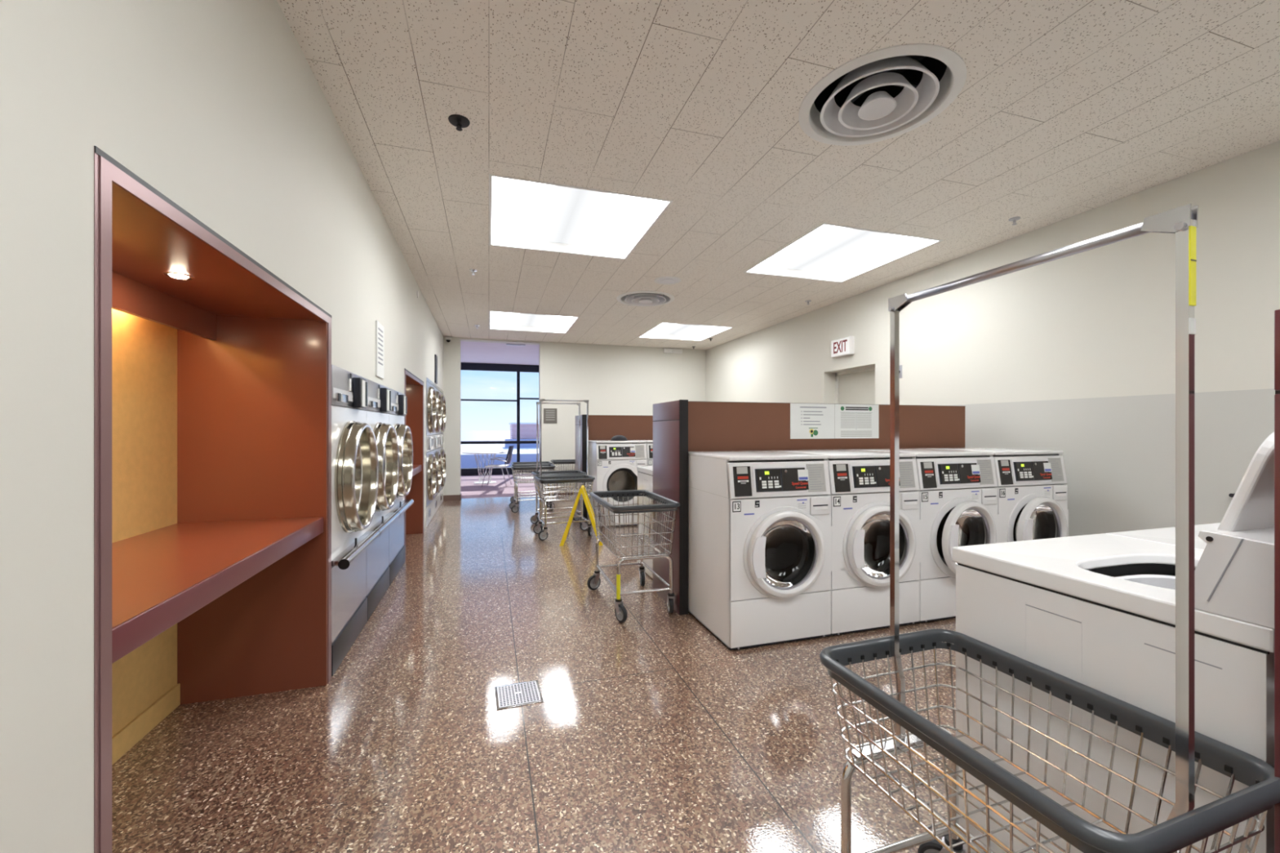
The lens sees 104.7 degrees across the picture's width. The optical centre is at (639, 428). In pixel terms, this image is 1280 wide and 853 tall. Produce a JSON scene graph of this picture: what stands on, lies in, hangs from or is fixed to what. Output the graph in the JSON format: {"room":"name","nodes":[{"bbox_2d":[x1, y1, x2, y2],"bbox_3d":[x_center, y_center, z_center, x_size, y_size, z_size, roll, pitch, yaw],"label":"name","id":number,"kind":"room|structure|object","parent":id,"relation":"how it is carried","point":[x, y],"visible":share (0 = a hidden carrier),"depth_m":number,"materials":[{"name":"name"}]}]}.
{"room":"laundry","nodes":[
{"label":"laundry","id":0,"kind":"room"},
{"bbox_2d":[0,0,443,852],"bbox_3d":[-1.726,-0.180,2.819,0.100,2.920,12.800,0,0,-17],"label":"wall","id":1,"kind":"structure","parent":0,"point":[218,106],"depth_m":0.99,"materials":[{"name":"paint"}]},
{"bbox_2d":[375,320,384,378],"bbox_3d":[-1.918,-0.578,3.643,0.013,0.395,0.246,0,0,-17],"label":"notice","id":2,"kind":"object","parent":1,"relation":"attached to","point":[380,329],"visible":1,"depth_m":3.62,"materials":[{"name":"paper"}]},
{"bbox_2d":[434,354,437,383],"bbox_3d":[-3.086,-0.900,7.474,0.020,0.420,0.240,0,0,-17],"label":"wall sign","id":3,"kind":"object","parent":1,"relation":"attached to","point":[435,355],"visible":1,"depth_m":7.38,"materials":[{"name":"metal"}]},
{"bbox_2d":[460,341,538,364],"bbox_3d":[-3.236,-1.870,11.611,8.600,0.100,4.900,0,0,-17],"label":"ceiling","id":4,"kind":"structure","parent":0,"point":[470,352],"depth_m":11.98,"materials":[{"name":"paint"}]},
{"bbox_2d":[506,343,525,346],"bbox_3d":[-2.671,-1.808,10.618,0.400,0.025,0.070,0,0,-17],"label":"ceiling vent","id":5,"kind":"object","parent":4,"relation":"in","point":[517,344],"visible":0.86,"depth_m":10.59,"materials":[{"name":"metal"}]},
{"bbox_2d":[460,474,538,498],"bbox_3d":[-3.239,1.280,11.621,8.600,0.001,4.880,0,0,-17],"label":"floor","id":6,"kind":"structure","parent":0,"point":[468,489],"depth_m":10.74,"materials":[{"name":"concrete"}]},
{"bbox_2d":[462,451,506,484],"bbox_3d":[-3.682,0.916,11.736,1.030,0.728,1.030,0,0,-17],"label":"round table","id":7,"kind":"object","parent":6,"relation":"on","point":[486,482],"visible":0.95,"depth_m":11.63,"materials":[{"name":"silver metal"}]},
{"bbox_2d":[481,445,514,487],"bbox_3d":[-3.171,0.831,11.104,0.647,0.903,0.504,0,0,-2],"label":"lounge chair","id":8,"kind":"object","parent":6,"relation":"on","point":[508,457],"visible":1,"depth_m":10.98,"materials":[{"name":"silver metal"}]},
{"bbox_2d":[460,362,538,475],"bbox_3d":[-3.925,-0.270,13.863,8.600,3.100,0.110,0,0,-17],"label":"window","id":9,"kind":"structure","parent":0,"point":[464,366],"depth_m":13.85,"materials":[{"name":"black metal"}]},
{"bbox_2d":[111,495,955,852],"bbox_3d":[0.496,1.280,3.508,6.200,0.001,12.820,0,0,-17],"label":"floor","id":10,"kind":"structure","parent":0,"point":[648,734],"depth_m":2.04,"materials":[{"name":"stone"}]},
{"bbox_2d":[93,145,331,852],"bbox_3d":[-1.651,0.349,1.685,0.629,1.862,1.592,0,0,-17],"label":"alcove","id":11,"kind":"object","parent":10,"relation":"on","point":[212,389],"visible":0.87,"depth_m":2.15,"materials":[{"name":"rust laminate"},{"name":"painted plaster"},{"name":"metal"}]},
{"bbox_2d":[163,271,194,279],"bbox_3d":[-1.611,-0.532,1.724,0.080,0.010,0.080,0,0,-17],"label":"recessed light","id":12,"kind":"object","parent":11,"relation":"attached to","point":[173,274],"visible":1,"depth_m":1.71,"materials":[{"name":"silver metal"}]},
{"bbox_2d":[111,516,323,663],"bbox_3d":[-1.644,0.476,1.669,0.593,0.078,1.474,0,0,-17],"label":"countertop","id":13,"kind":"structure","parent":11,"relation":"on","point":[161,577],"depth_m":1.61,"materials":[{"name":"orange laminate"}]},
{"bbox_2d":[331,364,380,676],"bbox_3d":[-2.041,0.474,2.802,0.887,1.612,0.766,0,0,-17],"label":"dryer","id":14,"kind":"object","parent":10,"relation":"on","point":[354,453],"visible":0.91,"depth_m":2.77,"materials":[{"name":"grey metal"}]},
{"bbox_2d":[362,378,399,621],"bbox_3d":[-2.265,0.474,3.535,0.887,1.612,0.766,0,0,-17],"label":"dryer","id":15,"kind":"object","parent":10,"relation":"on","point":[379,396],"visible":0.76,"depth_m":3.60,"materials":[{"name":"grey metal"}]},
{"bbox_2d":[384,388,413,586],"bbox_3d":[-2.489,0.474,4.269,0.887,1.612,0.766,0,0,-17],"label":"dryer","id":16,"kind":"object","parent":10,"relation":"on","point":[398,400],"visible":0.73,"depth_m":4.36,"materials":[{"name":"grey metal"}]},
{"bbox_2d":[401,368,423,561],"bbox_3d":[-2.769,0.349,5.339,0.629,1.862,1.445,0,0,-17],"label":"alcove","id":17,"kind":"object","parent":10,"relation":"on","point":[413,385],"visible":0.23,"depth_m":6.02,"materials":[{"name":"wood"}]},
{"bbox_2d":[412,464,422,476],"bbox_3d":[-2.762,0.476,5.324,0.593,0.078,1.327,0,0,-17],"label":"countertop","id":18,"kind":"structure","parent":17,"relation":"on","point":[417,468],"depth_m":5.72,"materials":[{"name":"orange laminate"}]},
{"bbox_2d":[426,377,436,527],"bbox_3d":[-3.235,0.307,6.657,0.857,1.946,0.815,0,0,-17],"label":"dryer","id":19,"kind":"object","parent":10,"relation":"on","point":[431,404],"visible":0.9,"depth_m":6.57,"materials":[{"name":"grey metal"}]},
{"bbox_2d":[431,382,441,515],"bbox_3d":[-3.474,0.307,7.440,0.857,1.946,0.815,0,0,-17],"label":"dryer","id":20,"kind":"object","parent":10,"relation":"on","point":[438,420],"visible":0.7,"depth_m":7.49,"materials":[{"name":"grey metal"}]},
{"bbox_2d":[438,387,445,506],"bbox_3d":[-3.714,0.307,8.222,0.857,1.946,0.815,0,0,-17],"label":"dryer","id":21,"kind":"object","parent":10,"relation":"on","point":[442,451],"visible":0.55,"depth_m":8.25,"materials":[{"name":"grey metal"}]},
{"bbox_2d":[494,680,543,710],"bbox_3d":[-0.586,1.277,2.378,0.210,0.006,0.210,0,0,-19],"label":"floor drain","id":22,"kind":"object","parent":10,"relation":"on","point":[512,695],"visible":1,"depth_m":2.36,"materials":[{"name":"silver metal"}]},
{"bbox_2d":[510,461,552,503],"bbox_3d":[-1.852,0.928,8.448,0.692,0.703,0.466,0,0,-19],"label":"cart","id":23,"kind":"object","parent":10,"relation":"on","point":[512,498],"visible":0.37,"depth_m":8.49,"materials":[{"name":"metal"}]},
{"bbox_2d":[513,469,550,479],"bbox_3d":[-1.851,0.721,8.448,0.632,0.228,0.432,0,0,-19],"label":"wire basket","id":24,"kind":"object","parent":23,"relation":"on","point":[522,477],"depth_m":8.31,"materials":[{"name":"metal"}]},
{"bbox_2d":[509,464,555,512],"bbox_3d":[-1.694,0.928,7.795,0.692,0.703,0.466,0,0,-19],"label":"cart","id":25,"kind":"object","parent":10,"relation":"on","point":[513,505],"visible":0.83,"depth_m":7.69,"materials":[{"name":"grey metal"}]},
{"bbox_2d":[511,467,554,483],"bbox_3d":[-1.693,0.721,7.796,0.632,0.228,0.432,0,0,-19],"label":"wire basket","id":26,"kind":"object","parent":25,"relation":"on","point":[526,481],"depth_m":7.61,"materials":[{"name":"metal"}]},
{"bbox_2d":[530,401,586,527],"bbox_3d":[-1.084,0.463,6.591,0.695,1.634,0.466,0,0,-22],"label":"cart","id":27,"kind":"object","parent":10,"relation":"on","point":[535,520],"visible":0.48,"depth_m":6.63,"materials":[{"name":"metal"}]},
{"bbox_2d":[533,474,583,493],"bbox_3d":[-1.084,0.721,6.591,0.632,0.228,0.432,0,0,-22],"label":"wire basket","id":28,"kind":"object","parent":27,"relation":"on","point":[534,475],"depth_m":6.48,"materials":[{"name":"metal"}]},
{"bbox_2d":[549,459,575,499],"bbox_3d":[-1.292,0.928,9.079,0.692,0.703,0.466,0,0,-17],"label":"cart","id":29,"kind":"object","parent":10,"relation":"on","point":[555,462],"visible":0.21,"depth_m":8.88,"materials":[{"name":"metal"}]},
{"bbox_2d":[552,463,575,471],"bbox_3d":[-1.291,0.721,9.079,0.632,0.228,0.432,0,0,-17],"label":"wire basket","id":30,"kind":"object","parent":29,"relation":"on","point":[556,464],"depth_m":8.90,"materials":[{"name":"metal"}]},
{"bbox_2d":[533,399,595,540],"bbox_3d":[-0.908,0.463,5.944,0.695,1.634,0.466,0,0,-21],"label":"cart","id":31,"kind":"object","parent":10,"relation":"on","point":[542,533],"visible":0.94,"depth_m":5.88,"materials":[{"name":"grey metal"}]},
{"bbox_2d":[536,480,593,501],"bbox_3d":[-0.908,0.721,5.944,0.632,0.228,0.432,0,0,-21],"label":"wire basket","id":32,"kind":"object","parent":31,"relation":"on","point":[542,498],"depth_m":5.81,"materials":[{"name":"metal"}]},
{"bbox_2d":[559,484,603,546],"bbox_3d":[-0.652,0.965,5.552,0.474,0.631,0.284,0,0,-3],"label":"sign","id":33,"kind":"object","parent":10,"relation":"on","point":[582,491],"visible":0.92,"depth_m":5.41,"materials":[{"name":"yellow plastic"}]},
{"bbox_2d":[575,414,653,519],"bbox_3d":[-0.060,0.539,7.464,1.750,1.481,0.590,0,0,-17],"label":"wall","id":34,"kind":"structure","parent":10,"relation":"on","point":[600,427],"depth_m":7.18,"materials":[{"name":"brown laminate"}]},
{"bbox_2d":[586,435,647,527],"bbox_3d":[-0.190,0.682,6.589,0.839,1.195,1.147,0,0,-17],"label":"washer","id":35,"kind":"object","parent":10,"relation":"on","point":[613,464],"depth_m":6.48,"materials":[{"name":"white metal"}]},
{"bbox_2d":[586,489,679,622],"bbox_3d":[-0.075,0.893,3.667,0.518,0.773,0.838,0,0,-17],"label":"cart","id":36,"kind":"object","parent":10,"relation":"on","point":[593,582],"visible":1,"depth_m":3.49,"materials":[{"name":"grey metal"}]},
{"bbox_2d":[592,493,676,558],"bbox_3d":[-0.064,0.701,3.677,0.459,0.330,0.794,0,0,-17],"label":"wire basket","id":37,"kind":"object","parent":36,"relation":"on","point":[660,508],"depth_m":3.50,"materials":[{"name":"metal"}]},
{"bbox_2d":[636,466,653,578],"bbox_3d":[0.385,0.629,4.383,0.661,1.301,0.682,0,0,-17],"label":"washer","id":38,"kind":"object","parent":10,"relation":"on","point":[645,473],"visible":0.05,"depth_m":4.37,"materials":[{"name":"white metal"}]},
{"bbox_2d":[639,440,653,466],"bbox_3d":[0.334,0.720,6.955,0.682,1.120,0.752,0,0,-17],"label":"washer","id":39,"kind":"object","parent":10,"relation":"on","point":[649,443],"visible":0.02,"depth_m":6.58,"materials":[{"name":"white metal"}]},
{"bbox_2d":[688,450,831,649],"bbox_3d":[0.753,0.720,3.225,0.682,1.120,0.752,0,0,-17],"label":"washer","id":40,"kind":"object","parent":10,"relation":"on","point":[760,527],"visible":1,"depth_m":2.96,"materials":[{"name":"white metal"}]},
{"bbox_2d":[653,400,965,615],"bbox_3d":[1.482,0.539,4.063,2.710,1.481,0.575,0,0,-17],"label":"wall","id":41,"kind":"structure","parent":10,"relation":"on","point":[680,427],"depth_m":3.69,"materials":[{"name":"brown laminate"}]},
{"bbox_2d":[790,403,879,439],"bbox_3d":[1.547,-0.059,3.900,0.830,0.273,0.005,0,0,-17],"label":"poster","id":42,"kind":"object","parent":41,"relation":"attached to","point":[807,420],"visible":1,"depth_m":3.90,"materials":[{"name":"paper"}]},
{"bbox_2d":[777,448,920,635],"bbox_3d":[1.409,0.720,3.426,0.682,1.120,0.752,0,0,-17],"label":"washer","id":43,"kind":"object","parent":10,"relation":"on","point":[860,479],"visible":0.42,"depth_m":3.11,"materials":[{"name":"white metal"}]},
{"bbox_2d":[848,448,999,622],"bbox_3d":[2.074,0.720,3.600,0.682,1.120,0.807,0,0,-17],"label":"washer","id":44,"kind":"object","parent":10,"relation":"on","point":[958,491],"visible":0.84,"depth_m":3.29,"materials":[{"name":"white metal"}]},
{"bbox_2d":[921,447,1068,542],"bbox_3d":[2.727,0.720,3.809,0.682,1.120,0.790,0,0,-17],"label":"washer","id":45,"kind":"object","parent":10,"relation":"on","point":[1032,486],"visible":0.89,"depth_m":3.53,"materials":[{"name":"white metal"}]},
{"bbox_2d":[819,203,1279,852],"bbox_3d":[0.779,0.463,1.061,0.481,1.634,0.695,0,0,-19],"label":"cart","id":46,"kind":"object","parent":10,"relation":"on","point":[1184,826],"visible":1,"depth_m":0.97,"materials":[{"name":"grey metal"}]},
{"bbox_2d":[829,642,1267,852],"bbox_3d":[0.779,0.721,1.061,0.447,0.228,0.637,0,0,-18],"label":"wire basket","id":47,"kind":"object","parent":46,"relation":"on","point":[903,742],"depth_m":1.08,"materials":[{"name":"metal"}]},
{"bbox_2d":[952,431,1274,852],"bbox_3d":[1.340,0.629,1.237,0.661,1.301,0.682,0,0,-17],"label":"washer","id":48,"kind":"object","parent":10,"relation":"on","point":[1097,611],"visible":0.65,"depth_m":1.10,"materials":[{"name":"white metal"}]},
{"bbox_2d":[1105,523,1220,550],"bbox_3d":[1.974,0.629,1.431,0.661,1.301,0.682,0,0,-17],"label":"washer","id":49,"kind":"object","parent":10,"relation":"on","point":[1166,535],"visible":0.09,"depth_m":1.64,"materials":[{"name":"white plastic"}]},
{"bbox_2d":[1274,309,1279,852],"bbox_3d":[2.455,0.539,0.948,2.750,1.481,0.578,0,0,-17],"label":"wall","id":50,"kind":"structure","parent":10,"relation":"on","point":[1277,313],"depth_m":0.82,"materials":[{"name":"brown laminate"}]},
{"bbox_2d":[443,336,706,495],"bbox_3d":[-1.045,-0.330,9.615,5.376,3.220,0.200,0,0,-17],"label":"wall","id":51,"kind":"structure","parent":0,"point":[615,380],"depth_m":9.50,"materials":[{"name":"paint"}]},
{"bbox_2d":[444,337,451,342],"bbox_3d":[-3.399,-1.583,8.759,0.100,0.095,0.070,0,0,-17],"label":"security camera","id":52,"kind":"object","parent":51,"relation":"attached to","point":[447,339],"visible":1,"depth_m":8.74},
{"bbox_2d":[443,492,573,501],"bbox_3d":[-2.238,1.230,9.243,2.676,0.100,0.212,0,0,-17],"label":"baseboard","id":53,"kind":"structure","parent":51,"relation":"attached to","point":[453,497],"depth_m":8.81,"materials":[{"name":"plastic"}]},
{"bbox_2d":[543,408,556,423],"bbox_3d":[-1.690,-0.245,9.308,0.250,0.280,0.010,0,0,-17],"label":"plaque","id":54,"kind":"object","parent":51,"relation":"attached to","point":[549,414],"visible":1,"depth_m":9.30,"materials":[{"name":"grey metal"}]},
{"bbox_2d":[662,347,682,353],"bbox_3d":[0.668,-1.580,9.990,0.400,0.090,0.084,0,0,-17],"label":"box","id":55,"kind":"object","parent":51,"relation":"attached to","point":[664,349],"visible":1,"depth_m":9.96,"materials":[{"name":"white plastic"}]},
{"bbox_2d":[276,0,1279,350],"bbox_3d":[0.779,-1.640,3.480,5.076,0.001,12.600,0,0,-17],"label":"ceiling","id":56,"kind":"structure","parent":0,"point":[1063,109],"depth_m":2.65,"materials":[{"name":"tile"}]},
{"bbox_2d":[448,114,470,130],"bbox_3d":[-0.963,-1.617,2.628,0.110,0.045,0.110,0,0,-17],"label":"sprinkler","id":57,"kind":"object","parent":56,"relation":"attached to","point":[459,121],"visible":1,"depth_m":2.62,"materials":[{"name":"black metal"}]},
{"bbox_2d":[469,268,476,275],"bbox_3d":[-1.721,-1.617,5.100,0.076,0.045,0.076,0,0,-17],"label":"sprinkler","id":58,"kind":"object","parent":56,"relation":"attached to","point":[473,270],"visible":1,"depth_m":5.09,"materials":[{"name":"silver metal"}]},
{"bbox_2d":[488,311,579,333],"bbox_3d":[-1.680,-1.683,7.658,1.265,0.094,1.290,0,0,-17],"label":"ceiling light","id":59,"kind":"object","parent":56,"relation":"attached to","point":[498,320],"visible":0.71,"depth_m":7.94,"materials":[{"name":"white plastic"}]},
{"bbox_2d":[490,311,573,328],"bbox_3d":[-1.680,-1.724,7.658,1.225,0.012,1.250,0,0,-17],"label":"diffuser","id":60,"kind":"object","parent":59,"relation":"attached to","point":[501,319],"depth_m":7.88,"materials":[{"name":"white plastic"}]},
{"bbox_2d":[488,173,673,259],"bbox_3d":[-0.553,-1.683,3.972,1.265,0.094,1.280,0,0,-17],"label":"ceiling light","id":61,"kind":"object","parent":56,"relation":"attached to","point":[524,213],"visible":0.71,"depth_m":3.98,"materials":[{"name":"white plastic"}]},
{"bbox_2d":[616,290,674,306],"bbox_3d":[0.069,-1.770,6.222,0.730,0.340,0.730,0,0,-17],"label":"ceiling vent","id":62,"kind":"object","parent":56,"relation":"in","point":[638,298],"visible":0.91,"depth_m":6.21,"materials":[{"name":"metal"}]},
{"bbox_2d":[653,275,681,284],"bbox_3d":[0.305,-1.634,5.452,0.300,0.012,0.300,0,0,-17],"label":"ceiling speaker","id":63,"kind":"object","parent":56,"relation":"attached to","point":[666,280],"visible":1,"depth_m":5.43,"materials":[{"name":"white plastic"}]},
{"bbox_2d":[638,322,733,341],"bbox_3d":[0.735,-1.683,8.397,1.225,0.094,1.290,0,0,-17],"label":"ceiling light","id":64,"kind":"object","parent":56,"relation":"attached to","point":[668,331],"visible":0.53,"depth_m":8.67,"materials":[{"name":"white plastic"}]},
{"bbox_2d":[646,323,721,336],"bbox_3d":[0.735,-1.724,8.397,1.185,0.012,1.250,0,0,-17],"label":"diffuser","id":65,"kind":"object","parent":64,"relation":"attached to","point":[664,329],"depth_m":8.60,"materials":[{"name":"white plastic"}]},
{"bbox_2d":[743,222,942,282],"bbox_3d":[1.857,-1.683,4.724,1.225,0.094,1.290,0,0,-17],"label":"ceiling light","id":66,"kind":"object","parent":56,"relation":"attached to","point":[830,252],"visible":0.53,"depth_m":4.81,"materials":[{"name":"white plastic"}]},
{"bbox_2d":[757,224,923,274],"bbox_3d":[1.857,-1.724,4.724,1.185,0.012,1.250,0,0,-17],"label":"diffuser","id":67,"kind":"object","parent":66,"relation":"attached to","point":[828,249],"depth_m":4.77,"materials":[{"name":"white plastic"}]},
{"bbox_2d":[798,43,966,145],"bbox_3d":[1.188,-1.770,2.475,0.750,0.340,0.750,0,0,-17],"label":"ceiling vent","id":68,"kind":"object","parent":56,"relation":"in","point":[883,94],"visible":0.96,"depth_m":2.49,"materials":[{"name":"metal"}]},
{"bbox_2d":[1008,216,1020,225],"bbox_3d":[2.921,-1.617,3.852,0.076,0.045,0.076,0,0,-17],"label":"sprinkler","id":69,"kind":"object","parent":56,"relation":"attached to","point":[1013,219],"visible":1,"depth_m":3.85,"materials":[{"name":"metal"}]},
{"bbox_2d":[706,140,1279,536],"bbox_3d":[3.325,-0.180,4.258,0.250,2.920,12.600,0,0,-17],"label":"wall","id":70,"kind":"structure","parent":0,"point":[1074,355],"depth_m":3.63,"materials":[{"name":"paint"}]},
{"bbox_2d":[831,336,854,357],"bbox_3d":[2.553,-1.030,6.229,0.075,0.220,0.350,0,0,-17],"label":"exit sign","id":71,"kind":"object","parent":70,"relation":"attached to","point":[845,346],"visible":1,"depth_m":6.17,"materials":[{"name":"white plastic"}]},
{"bbox_2d":[835,366,875,404],"bbox_3d":[2.790,0.260,6.246,0.111,2.040,0.915,0,0,-17],"label":"door","id":72,"kind":"structure","parent":70,"relation":"in","point":[857,386],"depth_m":6.33,"materials":[{"name":"paint"}]},
{"bbox_2d":[899,364,902,377],"bbox_3d":[2.835,-0.625,5.415,0.012,0.140,0.090,0,0,-17],"label":"wall plate","id":73,"kind":"object","parent":70,"relation":"attached to","point":[900,366],"visible":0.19,"depth_m":5.38,"materials":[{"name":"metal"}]},
{"label":"outside","id":74,"kind":"structure","parent":0,"visible":0},
{"bbox_2d":[460,431,510,440],"bbox_3d":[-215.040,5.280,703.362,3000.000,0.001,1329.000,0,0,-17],"label":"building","id":75,"kind":"structure","parent":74,"point":[464,435],"depth_m":394.55,"materials":[{"name":"white"}]},
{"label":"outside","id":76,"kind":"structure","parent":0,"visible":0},
{"bbox_2d":[460,440,538,454],"bbox_3d":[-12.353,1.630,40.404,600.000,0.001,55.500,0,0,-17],"label":"roof","id":77,"kind":"structure","parent":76,"point":[464,447],"depth_m":40.92,"materials":[{"name":"white"}]},
{"bbox_2d":[460,453,538,468],"bbox_3d":[-5.964,1.315,19.509,120.000,0.630,0.400,0,0,-17],"label":"trim","id":78,"kind":"structure","parent":77,"relation":"on","point":[467,461],"depth_m":19.34,"materials":[{"name":"concrete"}]},
{"bbox_2d":[504,422,538,448],"bbox_3d":[-9.998,0.545,45.359,4.800,2.170,5.400,0,0,-17],"label":"brick building","id":79,"kind":"structure","parent":77,"relation":"on","point":[527,430],"depth_m":42.88,"materials":[{"name":"brick"}]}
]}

